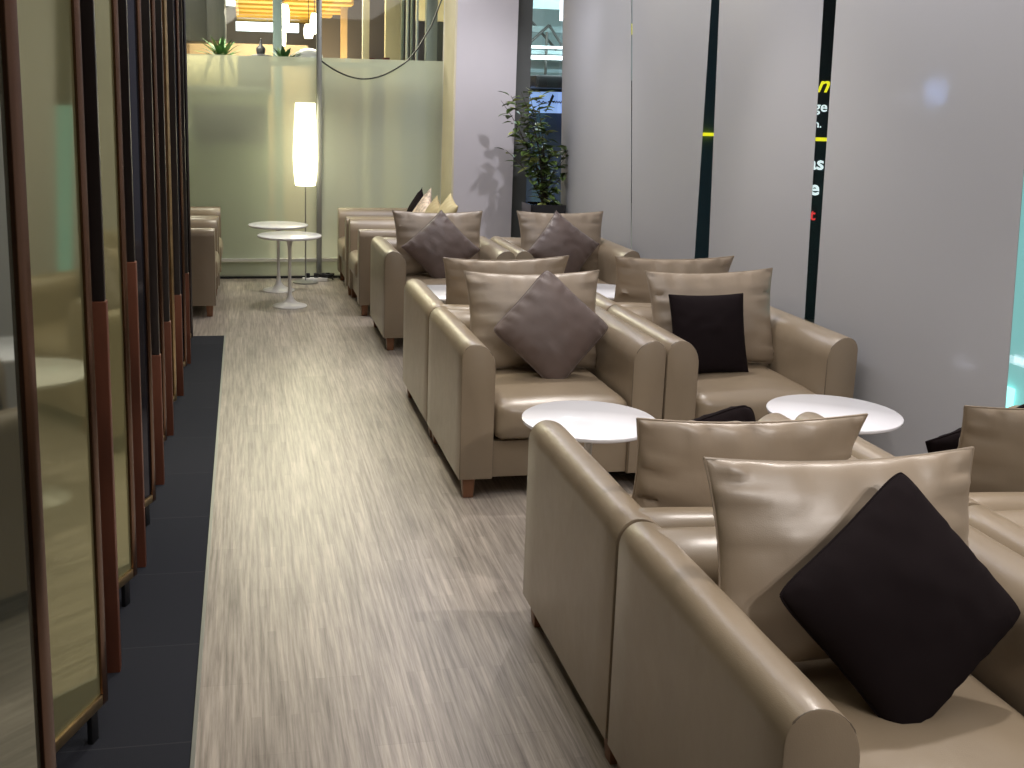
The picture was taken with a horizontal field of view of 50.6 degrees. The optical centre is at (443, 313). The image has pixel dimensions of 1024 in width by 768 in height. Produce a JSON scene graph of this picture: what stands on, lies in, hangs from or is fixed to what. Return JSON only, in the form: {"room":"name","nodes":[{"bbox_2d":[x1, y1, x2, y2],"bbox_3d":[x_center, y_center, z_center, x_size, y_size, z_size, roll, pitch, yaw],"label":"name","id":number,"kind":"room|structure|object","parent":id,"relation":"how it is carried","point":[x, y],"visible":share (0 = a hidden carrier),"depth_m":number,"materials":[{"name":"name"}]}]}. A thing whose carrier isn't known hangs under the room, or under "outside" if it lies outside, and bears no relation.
{"room":"airport terminal","nodes":[
{"label":"airport terminal","id":0,"kind":"room"},
{"bbox_2d":[186,0,226,43],"bbox_3d":[-2.540,-3.303,10.450,0.843,1.310,0.450,-1,11,-10],"label":"bulkhead","id":1,"kind":"object","parent":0,"point":[196,23],"visible":0.14,"depth_m":10.35,"materials":[{"name":"grey paint"}]},
{"bbox_2d":[206,0,225,41],"bbox_3d":[-2.148,-3.239,10.168,0.170,1.310,0.240,-1,11,-10],"label":"column","id":2,"kind":"structure","parent":1,"relation":"attached to","point":[215,9],"depth_m":10.14,"materials":[{"name":"grey paint"}]},
{"bbox_2d":[189,43,307,56],"bbox_3d":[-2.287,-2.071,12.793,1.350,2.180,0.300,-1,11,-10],"label":"ledge","id":3,"kind":"object","parent":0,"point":[245,49],"visible":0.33,"depth_m":12.44,"materials":[{"name":"brown wood"}]},
{"bbox_2d":[235,0,353,23],"bbox_3d":[-2.044,-4.400,14.940,1.640,0.330,6.460,-1,11,-10],"label":"ceiling","id":4,"kind":"structure","parent":0,"point":[246,10],"depth_m":15.46,"materials":[{"name":"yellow wood"}]},
{"bbox_2d":[236,20,298,32],"bbox_3d":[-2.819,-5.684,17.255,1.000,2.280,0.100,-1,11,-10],"label":"tube","id":5,"kind":"object","parent":4,"relation":"hanging from","point":[240,26],"visible":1,"depth_m":17.39,"materials":[{"name":"white"}]},
{"bbox_2d":[282,0,289,25],"bbox_3d":[-1.544,-3.370,10.440,0.110,1.130,0.110,-1,11,-10],"label":"pendant lamp","id":6,"kind":"object","parent":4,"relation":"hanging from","point":[285,9],"visible":0.65,"depth_m":10.49,"materials":[{"name":"beige"}]},
{"bbox_2d":[187,0,442,278],"bbox_3d":[-1.947,-1.785,9.254,3.940,3.000,0.080,-1,11,-10],"label":"wall","id":7,"kind":"structure","parent":0,"point":[379,140],"depth_m":9.48,"materials":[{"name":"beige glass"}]},
{"bbox_2d":[322,0,441,79],"bbox_3d":[-0.516,-2.420,9.355,1.076,0.775,0.012,-1,11,-10],"label":"cable","id":8,"kind":"object","parent":7,"relation":"hanging from","point":[414,52],"visible":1,"depth_m":9.41,"materials":[{"name":"black rubber"}]},
{"bbox_2d":[441,0,457,203],"bbox_3d":[0.048,-1.758,9.350,0.016,3.000,0.497,-1,11,-10],"label":"trim","id":9,"kind":"structure","parent":7,"relation":"attached to","point":[451,6],"depth_m":9.28,"materials":[{"name":"beige paint"}]},
{"bbox_2d":[226,0,424,60],"bbox_3d":[-0.616,-4.674,18.902,10.300,5.000,0.100,-1,11,-10],"label":"wall","id":10,"kind":"structure","parent":0,"point":[245,37],"depth_m":18.48,"materials":[{"name":"grey paint"}]},
{"bbox_2d":[322,0,384,59],"bbox_3d":[-1.350,-4.085,17.122,1.200,4.500,0.100,-1,11,-10],"label":"wall panel","id":11,"kind":"object","parent":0,"point":[330,27],"visible":0.22,"depth_m":16.99,"materials":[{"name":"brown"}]},
{"bbox_2d":[419,0,443,21],"bbox_3d":[0.054,-3.725,11.961,0.700,0.950,0.100,-1,11,-10],"label":"lit panel","id":12,"kind":"object","parent":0,"point":[421,2],"visible":0.2,"depth_m":11.95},
{"bbox_2d":[56,203,813,767],"bbox_3d":[0.435,-0.239,9.570,8.700,0.052,21.600,-1,11,-10],"label":"floor","id":13,"kind":"structure","parent":0,"point":[363,611],"depth_m":3.57,"materials":[{"name":"laminate"}]},
{"bbox_2d":[0,0,56,767],"bbox_3d":[-0.765,-0.189,1.493,0.026,2.920,0.600,4,11,12],"label":"post","id":14,"kind":"object","parent":13,"relation":"on","point":[27,729],"visible":1,"depth_m":1.82,"materials":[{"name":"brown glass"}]},
{"bbox_2d":[17,0,107,752],"bbox_3d":[-0.889,-0.325,2.173,0.022,2.920,0.600,4,11,12],"label":"glass screen","id":15,"kind":"object","parent":13,"relation":"on","point":[49,31],"visible":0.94,"depth_m":2.44,"materials":[{"name":"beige glass"}]},
{"bbox_2d":[80,0,121,672],"bbox_3d":[-0.918,-0.466,2.727,0.100,2.980,0.040,-1,11,-10],"label":"slim post","id":16,"kind":"object","parent":13,"relation":"on","point":[87,7],"visible":0.43,"depth_m":2.82,"materials":[{"name":"brown wood"}]},
{"bbox_2d":[94,0,136,606],"bbox_3d":[-1.020,-0.470,2.892,0.022,2.920,0.600,4,11,12],"label":"glass screen","id":17,"kind":"object","parent":13,"relation":"on","point":[106,11],"visible":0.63,"depth_m":3.21,"materials":[{"name":"beige glass"}]},
{"bbox_2d":[118,0,146,567],"bbox_3d":[-1.032,-0.601,3.399,0.100,2.980,0.040,-1,11,-10],"label":"slim post","id":18,"kind":"object","parent":13,"relation":"on","point":[132,283],"visible":0.42,"depth_m":3.49,"materials":[{"name":"brown wood"}]},
{"bbox_2d":[127,0,155,526],"bbox_3d":[-1.129,-0.597,3.525,0.022,2.920,0.600,4,11,12],"label":"glass screen","id":19,"kind":"object","parent":13,"relation":"on","point":[133,6],"visible":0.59,"depth_m":3.85,"materials":[{"name":"brown wood"}]},
{"bbox_2d":[141,0,164,484],"bbox_3d":[-1.172,-0.758,4.182,0.100,2.980,0.040,-1,11,-10],"label":"slim post","id":20,"kind":"object","parent":13,"relation":"on","point":[145,4],"visible":0.44,"depth_m":4.27,"materials":[{"name":"brown wood"}]},
{"bbox_2d":[150,0,166,440],"bbox_3d":[-1.269,-0.741,4.238,0.022,2.920,0.600,4,11,12],"label":"glass screen","id":21,"kind":"object","parent":13,"relation":"on","point":[152,2],"visible":0.12,"depth_m":4.57,"materials":[{"name":"brown wood"}]},
{"bbox_2d":[155,0,173,435],"bbox_3d":[-1.295,-0.888,4.827,0.100,2.980,0.040,-1,11,-10],"label":"slim post","id":22,"kind":"object","parent":13,"relation":"on","point":[158,10],"visible":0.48,"depth_m":4.91,"materials":[{"name":"brown wood"}]},
{"bbox_2d":[161,0,176,401],"bbox_3d":[-1.380,-0.867,4.866,0.022,2.920,0.600,4,11,12],"label":"glass screen","id":23,"kind":"object","parent":13,"relation":"on","point":[163,2],"visible":0.17,"depth_m":5.19,"materials":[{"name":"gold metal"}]},
{"bbox_2d":[167,0,183,395],"bbox_3d":[-1.410,-1.024,5.504,0.100,2.980,0.040,-1,11,-10],"label":"slim post","id":24,"kind":"object","parent":13,"relation":"on","point":[170,12],"visible":0.45,"depth_m":5.58,"materials":[{"name":"brown wood"}]},
{"bbox_2d":[173,0,186,366],"bbox_3d":[-1.494,-1.007,5.563,0.022,2.920,0.600,4,11,12],"label":"glass screen","id":25,"kind":"object","parent":13,"relation":"on","point":[175,2],"visible":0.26,"depth_m":5.88,"materials":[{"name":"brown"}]},
{"bbox_2d":[178,0,190,363],"bbox_3d":[-1.534,-1.164,6.200,0.100,2.980,0.040,-1,11,-10],"label":"slim post","id":26,"kind":"object","parent":13,"relation":"on","point":[180,1],"visible":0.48,"depth_m":6.28,"materials":[{"name":"brown wood"}]},
{"bbox_2d":[182,0,192,337],"bbox_3d":[-1.628,-1.152,6.286,0.022,2.920,0.600,4,11,12],"label":"glass screen","id":27,"kind":"object","parent":13,"relation":"on","point":[183,1],"visible":0.19,"depth_m":6.60,"materials":[{"name":"wood"}]},
{"bbox_2d":[190,217,219,316],"bbox_3d":[-2.104,-0.370,8.145,0.818,0.645,0.850,-1,11,-10],"label":"armchair","id":28,"kind":"object","parent":13,"relation":"on","point":[205,260],"visible":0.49,"depth_m":7.80,"materials":[{"name":"beige leather"}]},
{"bbox_2d":[190,206,222,295],"bbox_3d":[-2.247,-0.535,8.969,0.818,0.645,0.850,-1,11,-10],"label":"armchair","id":29,"kind":"object","parent":13,"relation":"on","point":[195,211],"visible":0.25,"depth_m":9.25,"materials":[{"name":"beige leather"}]},
{"bbox_2d":[190,335,225,767],"bbox_3d":[-0.678,1.003,3.000,0.010,0.008,8.840,-1,11,-10],"label":"trim","id":30,"kind":"structure","parent":13,"relation":"on","point":[195,723],"depth_m":3.44,"materials":[{"name":"grey metal"}]},
{"bbox_2d":[273,0,281,55],"bbox_3d":[-1.569,-2.276,10.241,0.085,3.600,0.080,-1,11,-10],"label":"post","id":31,"kind":"object","parent":13,"relation":"on","point":[277,4],"visible":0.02,"depth_m":10.12,"materials":[{"name":"teal"}]},
{"bbox_2d":[248,221,307,292],"bbox_3d":[-1.368,-0.467,8.962,0.487,0.553,0.487,-1,11,-10],"label":"round table","id":32,"kind":"object","parent":13,"relation":"on","point":[278,287],"visible":0.93,"depth_m":8.93,"materials":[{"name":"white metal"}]},
{"bbox_2d":[257,231,321,308],"bbox_3d":[-1.180,-0.332,8.299,0.487,0.553,0.487,-1,11,-10],"label":"round table","id":33,"kind":"object","parent":13,"relation":"on","point":[289,302],"visible":1,"depth_m":8.26,"materials":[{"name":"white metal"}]},
{"bbox_2d":[293,103,327,284],"bbox_3d":[-1.142,-1.028,9.285,0.305,1.540,0.220,-1,11,-10],"label":"floor lamp","id":34,"kind":"object","parent":13,"relation":"on","point":[305,150],"depth_m":9.13,"materials":[{"name":"white fabric"}]},
{"bbox_2d":[340,7,347,57],"bbox_3d":[-1.389,-3.221,15.060,0.090,3.600,0.080,-1,11,-10],"label":"post","id":35,"kind":"object","parent":13,"relation":"on","point":[344,10],"visible":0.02,"depth_m":14.90,"materials":[{"name":"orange wood"}]},
{"bbox_2d":[362,0,369,58],"bbox_3d":[-0.772,-2.346,10.685,0.065,3.600,0.080,-1,11,-10],"label":"post","id":36,"kind":"object","parent":13,"relation":"on","point":[365,3],"visible":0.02,"depth_m":10.56,"materials":[{"name":"beige paint"}]},
{"bbox_2d":[348,218,395,315],"bbox_3d":[-0.314,-0.383,8.422,0.818,0.645,0.850,-1,11,-10],"label":"armchair","id":37,"kind":"object","parent":13,"relation":"on","point":[362,231],"visible":0.36,"depth_m":8.03,"materials":[{"name":"beige leather"}]},
{"bbox_2d":[349,250,357,277],"bbox_3d":[-0.387,-0.393,8.406,0.668,0.188,0.564,-1,11,-10],"label":"seat cushion","id":38,"kind":"object","parent":37,"relation":"on","point":[353,256],"depth_m":8.28,"materials":[{"name":"beige leather"}]},
{"bbox_2d":[412,188,431,212],"bbox_3d":[-0.204,-0.758,8.746,0.216,0.518,0.537,2,11,3],"label":"throw pillow","id":39,"kind":"object","parent":37,"relation":"on","point":[421,207],"visible":0.34,"depth_m":8.67,"materials":[{"name":"beige fabric"}]},
{"bbox_2d":[425,196,439,212],"bbox_3d":[-0.122,-0.702,8.524,0.204,0.439,0.462,1,11,-4],"label":"throw pillow","id":40,"kind":"object","parent":37,"relation":"on","point":[433,207],"visible":0.24,"depth_m":8.47,"materials":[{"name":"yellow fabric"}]},
{"bbox_2d":[437,193,457,212],"bbox_3d":[-0.026,-0.672,8.278,0.233,0.473,0.508,0,11,-6],"label":"throw pillow","id":41,"kind":"object","parent":37,"relation":"on","point":[448,206],"visible":0.3,"depth_m":8.18,"materials":[{"name":"yellow fabric"}]},
{"bbox_2d":[337,208,407,294],"bbox_3d":[-0.484,-0.549,9.246,0.818,0.645,0.850,-1,11,-10],"label":"armchair","id":42,"kind":"object","parent":13,"relation":"on","point":[344,214],"visible":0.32,"depth_m":9.43,"materials":[{"name":"beige leather"}]},
{"bbox_2d":[337,236,344,261],"bbox_3d":[-0.557,-0.560,9.231,0.668,0.188,0.564,-1,11,-10],"label":"seat cushion","id":43,"kind":"object","parent":42,"relation":"on","point":[341,239],"depth_m":9.13,"materials":[{"name":"beige leather"}]},
{"bbox_2d":[384,0,400,59],"bbox_3d":[-0.500,-2.310,10.536,0.150,3.600,0.080,-1,11,-10],"label":"post","id":44,"kind":"object","parent":13,"relation":"on","point":[392,30],"visible":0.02,"depth_m":10.41,"materials":[{"name":"beige"}]},
{"bbox_2d":[400,0,403,59],"bbox_3d":[-0.423,-2.350,10.749,0.044,3.600,0.042,-1,11,-10],"label":"vertical pipe","id":45,"kind":"object","parent":13,"relation":"on","point":[402,1],"visible":0.02,"depth_m":10.64,"materials":[{"name":"grey metal"}]},
{"bbox_2d":[405,0,408,59],"bbox_3d":[-0.369,-2.351,10.759,0.028,3.600,0.027,-1,11,-10],"label":"vertical pipe","id":46,"kind":"object","parent":13,"relation":"on","point":[407,1],"visible":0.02,"depth_m":10.66,"materials":[{"name":"white metal"}]},
{"bbox_2d":[424,0,437,60],"bbox_3d":[-0.128,-2.295,10.504,0.110,3.600,0.080,-1,11,-10],"label":"post","id":47,"kind":"object","parent":13,"relation":"on","point":[430,51],"visible":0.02,"depth_m":10.39,"materials":[{"name":"grey paint"}]},
{"bbox_2d":[427,285,445,303],"bbox_3d":[0.003,0.129,6.174,0.466,0.522,0.466,-1,11,-10],"label":"round table","id":48,"kind":"object","parent":13,"relation":"on","point":[439,291],"visible":0.15,"depth_m":6.12,"materials":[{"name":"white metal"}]},
{"bbox_2d":[370,236,514,349],"bbox_3d":[-0.026,-0.157,7.304,0.850,0.645,0.818,-1,11,-10],"label":"armchair","id":49,"kind":"object","parent":13,"relation":"on","point":[388,277],"visible":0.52,"depth_m":6.94,"materials":[{"name":"beige leather"}]},
{"bbox_2d":[406,273,445,284],"bbox_3d":[-0.013,-0.153,7.229,0.564,0.188,0.668,-1,11,-10],"label":"seat cushion","id":50,"kind":"object","parent":49,"relation":"on","point":[426,278],"depth_m":7.16,"materials":[{"name":"beige leather"}]},
{"bbox_2d":[392,210,482,274],"bbox_3d":[-0.031,-0.483,7.376,0.635,0.437,0.199,-2,12,-15],"label":"cushion","id":51,"kind":"object","parent":49,"relation":"on","point":[407,224],"visible":0.51,"depth_m":7.33,"materials":[{"name":"leather"}]},
{"bbox_2d":[401,210,479,277],"bbox_3d":[-0.015,-0.439,7.238,0.513,0.498,0.216,-3,12,-23],"label":"throw pillow","id":52,"kind":"object","parent":49,"relation":"on","point":[440,238],"visible":0.8,"depth_m":7.18,"materials":[{"name":"fabric"}]},
{"bbox_2d":[403,279,595,437],"bbox_3d":[0.269,0.197,5.546,0.850,0.645,0.818,-1,11,-10],"label":"armchair","id":53,"kind":"object","parent":13,"relation":"on","point":[420,301],"visible":0.14,"depth_m":5.38,"materials":[{"name":"beige leather"}]},
{"bbox_2d":[443,255,568,304],"bbox_3d":[0.295,-0.077,5.355,0.627,0.445,0.198,0,11,-7],"label":"cushion","id":54,"kind":"object","parent":53,"relation":"on","point":[456,289],"visible":0.38,"depth_m":5.25,"materials":[{"name":"leather"}]},
{"bbox_2d":[526,113,561,202],"bbox_3d":[1.476,-1.969,14.599,1.800,1.450,0.200,-1,11,-10],"label":"shop","id":55,"kind":"object","parent":13,"relation":"on","point":[555,124],"visible":0.14,"depth_m":14.43,"materials":[{"name":"blue"}]},
{"bbox_2d":[522,201,565,212],"bbox_3d":[0.817,-0.530,8.960,0.296,0.775,0.296,-1,11,-10],"label":"planter","id":56,"kind":"object","parent":13,"relation":"on","point":[526,206],"visible":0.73,"depth_m":8.76,"materials":[{"name":"black"}]},
{"bbox_2d":[497,88,568,204],"bbox_3d":[0.785,-1.339,8.772,0.736,0.976,0.333,-1,11,-10],"label":"leafy plant","id":57,"kind":"object","parent":56,"relation":"on","point":[545,169],"visible":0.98,"depth_m":8.77,"materials":[{"name":"green plant"}]},
{"bbox_2d":[427,305,665,497],"bbox_3d":[0.416,0.357,4.749,0.850,0.645,0.818,-1,11,-10],"label":"armchair","id":58,"kind":"object","parent":13,"relation":"on","point":[475,408],"visible":0.66,"depth_m":4.42,"materials":[{"name":"beige leather"}]},
{"bbox_2d":[463,270,599,368],"bbox_3d":[0.405,0.031,4.820,0.631,0.437,0.192,-1,11,-12],"label":"cushion","id":59,"kind":"object","parent":58,"relation":"on","point":[491,296],"visible":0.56,"depth_m":4.77,"materials":[{"name":"leather"}]},
{"bbox_2d":[494,270,607,378],"bbox_3d":[0.469,0.064,4.676,0.517,0.481,0.215,-2,12,-15],"label":"throw pillow","id":60,"kind":"object","parent":58,"relation":"on","point":[549,326],"visible":0.94,"depth_m":4.62,"materials":[{"name":"fabric"}]},
{"bbox_2d":[494,367,626,438],"bbox_3d":[0.430,0.360,4.674,0.564,0.188,0.668,-1,11,-10],"label":"seat cushion","id":61,"kind":"object","parent":58,"relation":"on","point":[517,389],"depth_m":4.47,"materials":[{"name":"beige leather"}]},
{"bbox_2d":[490,236,639,300],"bbox_3d":[0.807,-0.167,7.456,0.850,0.645,0.818,-1,11,-10],"label":"armchair","id":62,"kind":"object","parent":13,"relation":"on","point":[607,251],"visible":0.23,"depth_m":7.32,"materials":[{"name":"beige leather"}]},
{"bbox_2d":[517,211,602,271],"bbox_3d":[0.824,-0.494,7.533,0.633,0.437,0.194,0,11,-7],"label":"cushion","id":63,"kind":"object","parent":62,"relation":"on","point":[532,224],"visible":0.5,"depth_m":7.52,"materials":[{"name":"leather"}]},
{"bbox_2d":[527,211,598,272],"bbox_3d":[0.821,-0.449,7.391,0.498,0.495,0.225,2,11,5],"label":"throw pillow","id":64,"kind":"object","parent":62,"relation":"on","point":[559,237],"visible":0.76,"depth_m":7.34,"materials":[{"name":"fabric"}]},
{"bbox_2d":[522,400,654,455],"bbox_3d":[0.496,0.616,3.761,0.466,0.522,0.466,-1,11,-10],"label":"round table","id":65,"kind":"object","parent":13,"relation":"on","point":[588,422],"visible":0.5,"depth_m":3.71,"materials":[{"name":"white plastic"}]},
{"bbox_2d":[561,0,631,248],"bbox_3d":[1.125,-1.489,8.216,0.057,2.902,2.075,-1,11,-10],"label":"wall panel","id":66,"kind":"object","parent":13,"relation":"on","point":[597,34],"visible":0.58,"depth_m":8.01,"materials":[{"name":"white paint"}]},
{"bbox_2d":[596,279,615,300],"bbox_3d":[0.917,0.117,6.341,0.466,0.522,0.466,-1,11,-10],"label":"round table","id":67,"kind":"object","parent":13,"relation":"on","point":[607,290],"visible":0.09,"depth_m":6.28,"materials":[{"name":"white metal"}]},
{"bbox_2d":[595,292,650,310],"bbox_3d":[1.110,0.185,5.699,0.850,0.645,0.818,-1,11,-10],"label":"armchair","id":68,"kind":"object","parent":13,"relation":"on","point":[602,301],"visible":0.05,"depth_m":5.24,"materials":[{"name":"beige leather"}]},
{"bbox_2d":[614,256,733,302],"bbox_3d":[1.146,-0.089,5.512,0.630,0.438,0.195,-1,11,-10],"label":"cushion","id":69,"kind":"object","parent":68,"relation":"on","point":[631,281],"visible":0.36,"depth_m":5.40,"materials":[{"name":"leather"}]},
{"bbox_2d":[632,0,711,258],"bbox_3d":[1.370,-1.234,6.952,0.036,2.902,1.430,-1,11,-10],"label":"wall panel","id":70,"kind":"object","parent":13,"relation":"on","point":[670,38],"visible":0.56,"depth_m":6.74,"materials":[{"name":"white paint"}]},
{"bbox_2d":[523,413,856,764],"bbox_3d":[0.737,0.705,3.016,0.850,0.645,0.818,-1,11,-10],"label":"armchair","id":71,"kind":"object","parent":13,"relation":"on","point":[578,515],"visible":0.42,"depth_m":2.81,"materials":[{"name":"beige leather"}]},
{"bbox_2d":[692,405,755,421],"bbox_3d":[0.725,0.422,3.019,0.394,0.380,0.171,1,11,-3],"label":"throw pillow","id":72,"kind":"object","parent":71,"relation":"on","point":[743,413],"visible":0.12,"depth_m":2.92,"materials":[{"name":"black fabric"}]},
{"bbox_2d":[632,413,867,507],"bbox_3d":[0.768,0.459,2.832,0.639,0.446,0.196,0,11,-8],"label":"cushion","id":73,"kind":"object","parent":71,"relation":"on","point":[670,468],"visible":0.48,"depth_m":2.72,"materials":[{"name":"leather"}]},
{"bbox_2d":[695,0,719,258],"bbox_3d":[1.891,-1.544,7.960,0.500,3.200,0.080,-1,11,-10],"label":"board","id":74,"kind":"object","parent":13,"relation":"on","point":[704,201],"visible":0.04,"depth_m":8.02,"materials":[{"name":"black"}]},
{"bbox_2d":[608,305,857,421],"bbox_3d":[1.258,0.346,4.902,0.850,0.645,0.818,-1,11,-10],"label":"armchair","id":75,"kind":"object","parent":13,"relation":"on","point":[808,357],"visible":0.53,"depth_m":4.58,"materials":[{"name":"beige leather"}]},
{"bbox_2d":[668,293,748,372],"bbox_3d":[1.179,0.089,4.798,0.364,0.345,0.155,-2,12,-15],"label":"throw pillow","id":76,"kind":"object","parent":75,"relation":"on","point":[713,324],"visible":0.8,"depth_m":4.76,"materials":[{"name":"black fabric"}]},
{"bbox_2d":[645,268,773,362],"bbox_3d":[1.240,0.019,4.974,0.642,0.448,0.196,0,11,-7],"label":"cushion","id":77,"kind":"object","parent":75,"relation":"on","point":[755,285],"visible":0.62,"depth_m":4.95,"materials":[{"name":"leather"}]},
{"bbox_2d":[695,362,814,421],"bbox_3d":[1.271,0.349,4.828,0.564,0.188,0.668,-1,11,-10],"label":"seat cushion","id":78,"kind":"object","parent":75,"relation":"on","point":[764,382],"depth_m":4.61,"materials":[{"name":"beige leather"}]},
{"bbox_2d":[709,0,823,319],"bbox_3d":[1.623,-0.960,5.589,0.036,2.902,1.305,-1,11,-10],"label":"wall panel","id":79,"kind":"object","parent":13,"relation":"on","point":[769,51],"visible":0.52,"depth_m":5.44,"materials":[{"name":"grey paint"}]},
{"bbox_2d":[608,522,1023,767],"bbox_3d":[0.885,0.866,2.220,0.850,0.645,0.818,-1,11,-10],"label":"armchair","id":80,"kind":"object","parent":13,"relation":"on","point":[696,683],"visible":0.68,"depth_m":2.11,"materials":[{"name":"beige leather"}]},
{"bbox_2d":[703,446,974,662],"bbox_3d":[0.856,0.520,2.284,0.634,0.437,0.195,0,11,-7],"label":"cushion","id":81,"kind":"object","parent":80,"relation":"on","point":[772,518],"visible":0.53,"depth_m":2.23,"materials":[{"name":"leather"}]},
{"bbox_2d":[779,472,1020,723],"bbox_3d":[0.914,0.578,2.152,0.505,0.482,0.226,-3,12,-21],"label":"throw pillow","id":82,"kind":"object","parent":80,"relation":"on","point":[897,600],"visible":0.94,"depth_m":2.09,"materials":[{"name":"black fabric"}]},
{"bbox_2d":[793,658,1023,767],"bbox_3d":[0.899,0.869,2.145,0.564,0.188,0.668,-1,11,-10],"label":"seat cushion","id":83,"kind":"object","parent":80,"relation":"on","point":[981,725],"depth_m":2.07,"materials":[{"name":"beige leather"}]},
{"bbox_2d":[805,0,835,319],"bbox_3d":[2.838,-1.533,8.011,0.820,3.200,0.350,5,12,16],"label":"information board","id":84,"kind":"object","parent":13,"relation":"on","point":[829,7],"visible":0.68,"depth_m":8.05,"materials":[{"name":"black"}]},
{"bbox_2d":[766,394,903,434],"bbox_3d":[1.393,0.605,3.919,0.466,0.522,0.466,-1,11,-10],"label":"round table","id":85,"kind":"object","parent":13,"relation":"on","point":[880,419],"visible":0.37,"depth_m":3.89,"materials":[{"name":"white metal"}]},
{"bbox_2d":[795,405,1023,510],"bbox_3d":[1.578,0.694,3.170,0.850,0.645,0.818,-1,11,-10],"label":"armchair","id":86,"kind":"object","parent":13,"relation":"on","point":[862,449],"visible":0.06,"depth_m":2.73,"materials":[{"name":"beige leather"}]},
{"bbox_2d":[925,404,1023,452],"bbox_3d":[1.608,0.444,3.165,0.484,0.470,0.169,1,11,-4],"label":"throw pillow","id":87,"kind":"object","parent":86,"relation":"on","point":[949,441],"visible":0.13,"depth_m":3.07,"materials":[{"name":"black fabric"}]},
{"bbox_2d":[957,405,1023,491],"bbox_3d":[1.666,0.439,3.006,0.630,0.438,0.193,-1,11,-10],"label":"cushion","id":88,"kind":"object","parent":86,"relation":"on","point":[996,434],"visible":0.43,"depth_m":2.88,"materials":[{"name":"beige leather"}]},
{"bbox_2d":[814,0,1023,456],"bbox_3d":[1.869,-0.698,4.288,0.026,2.902,1.455,-1,11,-10],"label":"wall panel","id":89,"kind":"object","parent":13,"relation":"on","point":[924,173],"visible":0.68,"depth_m":4.22,"materials":[{"name":"grey paint"}]},
{"bbox_2d":[968,505,1023,556],"bbox_3d":[1.726,0.855,2.373,0.850,0.645,0.818,-1,11,-10],"label":"armchair","id":90,"kind":"object","parent":13,"relation":"on","point":[1005,527],"visible":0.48,"depth_m":2.54,"materials":[{"name":"beige leather"}]},
{"bbox_2d":[1006,176,1023,407],"bbox_3d":[2.710,-0.125,5.246,0.100,1.500,2.000,-1,11,-10],"label":"panel","id":91,"kind":"object","parent":13,"relation":"on","point":[1015,385],"visible":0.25,"depth_m":5.12,"materials":[{"name":"teal glass"}]},
{"bbox_3d":[-2.357,-1.191,9.815,1.520,1.600,0.360,-1,11,-10],"label":"countertop","id":92,"kind":"structure","parent":13,"relation":"on","visible":0},
{"bbox_3d":[-2.324,-2.008,9.657,1.550,0.065,0.440,-1,11,-10],"label":"counter ledge","id":93,"kind":"object","parent":92,"relation":"on","visible":0},
{"bbox_3d":[-1.568,-2.184,9.751,0.022,0.273,0.280,-1,11,-10],"label":"divider","id":94,"kind":"object","parent":93,"relation":"on","visible":0},
{"bbox_3d":[-0.820,-2.262,9.838,1.500,0.040,0.350,-1,11,-10],"label":"shelf","id":95,"kind":"object","parent":94,"relation":"attached to","visible":0},
{"bbox_2d":[294,48,322,57],"bbox_3d":[-1.212,-2.331,9.726,0.270,0.122,0.270,-1,11,-10],"label":"dome","id":96,"kind":"object","parent":95,"relation":"on","point":[306,52],"visible":0.52,"depth_m":9.63,"materials":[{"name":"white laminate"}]},
{"bbox_3d":[-2.292,-2.168,9.626,0.905,0.258,0.270,-1,11,-10],"label":"planter box","id":97,"kind":"object","parent":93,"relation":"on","visible":0},
{"bbox_2d":[198,36,239,54],"bbox_3d":[-1.984,-2.369,9.607,0.501,0.212,0.457,-1,11,-10],"label":"spiky plant","id":98,"kind":"object","parent":97,"relation":"on","point":[220,49],"visible":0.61,"depth_m":9.57,"materials":[{"name":"green plant"}]},
{"bbox_2d":[440,0,518,238],"bbox_3d":[0.297,-1.776,9.469,0.518,3.000,0.650,-1,11,-10],"label":"wall","id":99,"kind":"structure","parent":0,"point":[487,30],"depth_m":9.15,"materials":[{"name":"paint"}]},
{"bbox_2d":[511,0,532,237],"bbox_3d":[0.655,-1.748,9.370,0.150,3.000,0.120,-1,11,-10],"label":"trim","id":100,"kind":"structure","parent":99,"relation":"attached to","point":[525,12],"depth_m":9.28,"materials":[{"name":"grey metal"}]},
{"bbox_2d":[437,22,631,202],"bbox_3d":[1.597,-4.271,17.113,3.600,5.000,0.100,-1,11,-10],"label":"wall","id":101,"kind":"structure","parent":0,"point":[439,24],"depth_m":16.82,"materials":[{"name":"grey paint"}]},
{"bbox_2d":[531,0,562,74],"bbox_3d":[1.246,-3.753,14.622,1.800,1.030,1.820,-1,11,-10],"label":"roof truss","id":102,"kind":"object","parent":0,"point":[537,4],"visible":0.39,"depth_m":14.20,"materials":[{"name":"teal"}]},
{"bbox_2d":[530,75,561,88],"bbox_3d":[1.493,-2.974,13.881,0.800,0.160,0.600,-1,11,-10],"label":"awning","id":103,"kind":"object","parent":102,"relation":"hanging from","point":[536,81],"visible":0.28,"depth_m":13.56,"materials":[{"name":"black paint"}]},
{"bbox_2d":[529,91,561,112],"bbox_3d":[1.368,-2.745,14.023,1.000,0.270,0.071,-1,11,-10],"label":"sign","id":104,"kind":"object","parent":103,"relation":"attached to","point":[554,99],"visible":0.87,"depth_m":14.00,"materials":[{"name":"blue"}]},
{"bbox_2d":[530,9,631,80],"bbox_3d":[1.854,-4.524,15.969,3.300,2.050,0.100,-1,11,-10],"label":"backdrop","id":105,"kind":"structure","parent":0,"point":[540,17],"depth_m":15.95,"materials":[{"name":"teal"}]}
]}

